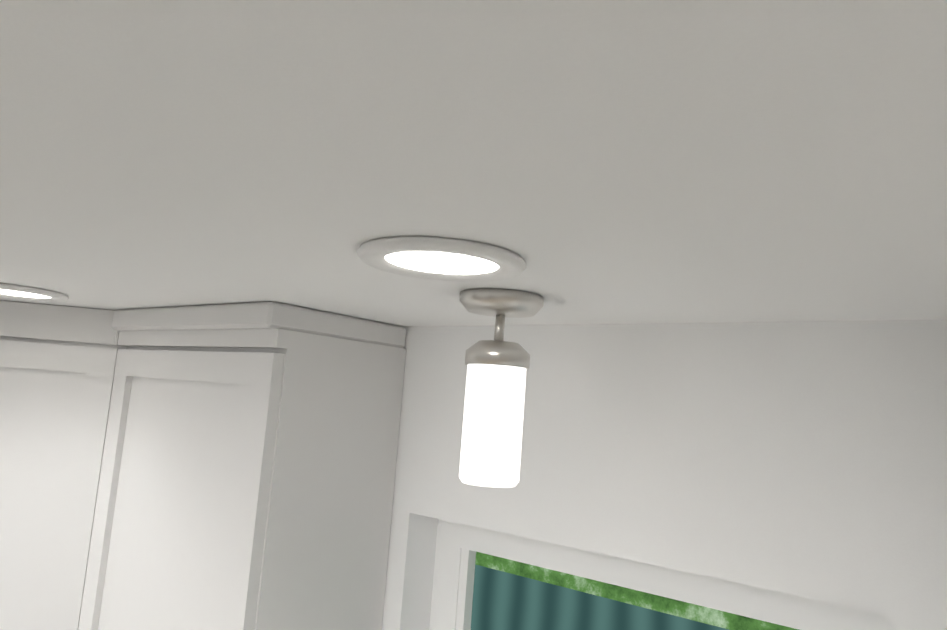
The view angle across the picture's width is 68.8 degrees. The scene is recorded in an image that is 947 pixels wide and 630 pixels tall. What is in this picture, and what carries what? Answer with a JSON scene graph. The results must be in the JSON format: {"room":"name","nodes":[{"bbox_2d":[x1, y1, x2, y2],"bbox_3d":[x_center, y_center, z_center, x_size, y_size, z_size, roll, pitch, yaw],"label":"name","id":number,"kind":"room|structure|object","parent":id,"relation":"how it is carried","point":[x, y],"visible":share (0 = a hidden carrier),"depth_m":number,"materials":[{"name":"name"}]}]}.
{"room":"kitchen","nodes":[
{"label":"kitchen","id":0,"kind":"room"},
{"bbox_2d":[0,0,946,326],"bbox_3d":[-1.488,-0.231,0.746,9.400,0.100,4.000,-1,-9,38],"label":"ceiling","id":1,"kind":"structure","parent":0,"point":[674,160],"depth_m":0.45,"materials":[{"name":"paint"}]},
{"bbox_2d":[0,283,68,301],"bbox_3d":[-0.929,-0.046,1.403,0.190,0.011,0.190,-1,-9,38],"label":"recessed light","id":2,"kind":"object","parent":1,"relation":"in","point":[21,292],"visible":1,"depth_m":1.40,"materials":[{"name":"white plastic"}]},
{"bbox_2d":[357,236,526,281],"bbox_3d":[-0.035,-0.060,0.776,0.190,0.011,0.190,-1,-9,38],"label":"recessed light","id":3,"kind":"object","parent":1,"relation":"in","point":[442,259],"visible":0.98,"depth_m":0.75,"materials":[{"name":"white plastic"}]},
{"bbox_2d":[459,288,543,487],"bbox_3d":[0.032,0.106,1.001,0.124,0.271,0.124,-1,-9,38],"label":"pendant light","id":4,"kind":"object","parent":1,"relation":"hanging from","point":[497,367],"visible":1,"depth_m":0.96,"materials":[{"name":"white glass"}]},
{"bbox_2d":[382,319,946,629],"bbox_3d":[0.813,1.207,0.664,5.340,2.420,0.140,-1,-9,38],"label":"wall","id":5,"kind":"structure","parent":0,"point":[807,459],"depth_m":1.10,"materials":[{"name":"paint"}]},
{"bbox_2d":[78,302,405,629],"bbox_3d":[-0.552,0.524,1.528,0.625,1.048,0.392,-1,-9,38],"label":"upper cabinet","id":6,"kind":"object","parent":5,"relation":"attached to","point":[247,472],"visible":1,"depth_m":1.40,"materials":[{"name":"white wood"}]},
{"bbox_2d":[429,519,886,629],"bbox_3d":[0.206,0.870,1.182,0.940,0.912,0.170,-1,-9,38],"label":"window","id":7,"kind":"structure","parent":5,"relation":"in","point":[458,546],"depth_m":1.28,"materials":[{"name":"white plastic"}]},
{"bbox_3d":[-2.182,1.032,1.068,0.140,2.420,2.960,-1,-9,38],"label":"wall","id":8,"kind":"structure","parent":0,"visible":0},
{"bbox_2d":[0,301,126,629],"bbox_3d":[-1.285,0.477,1.594,0.638,1.048,1.203,-1,-9,38],"label":"upper cabinet","id":9,"kind":"object","parent":8,"relation":"attached to","point":[57,366],"visible":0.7,"depth_m":1.62,"materials":[{"name":"white wood"}]},
{"label":"outside","id":10,"kind":"structure","parent":0,"visible":0},
{"bbox_2d":[471,552,798,629],"bbox_3d":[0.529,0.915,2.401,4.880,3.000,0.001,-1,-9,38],"label":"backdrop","id":11,"kind":"structure","parent":10,"point":[508,594],"depth_m":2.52,"materials":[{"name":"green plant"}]}
]}

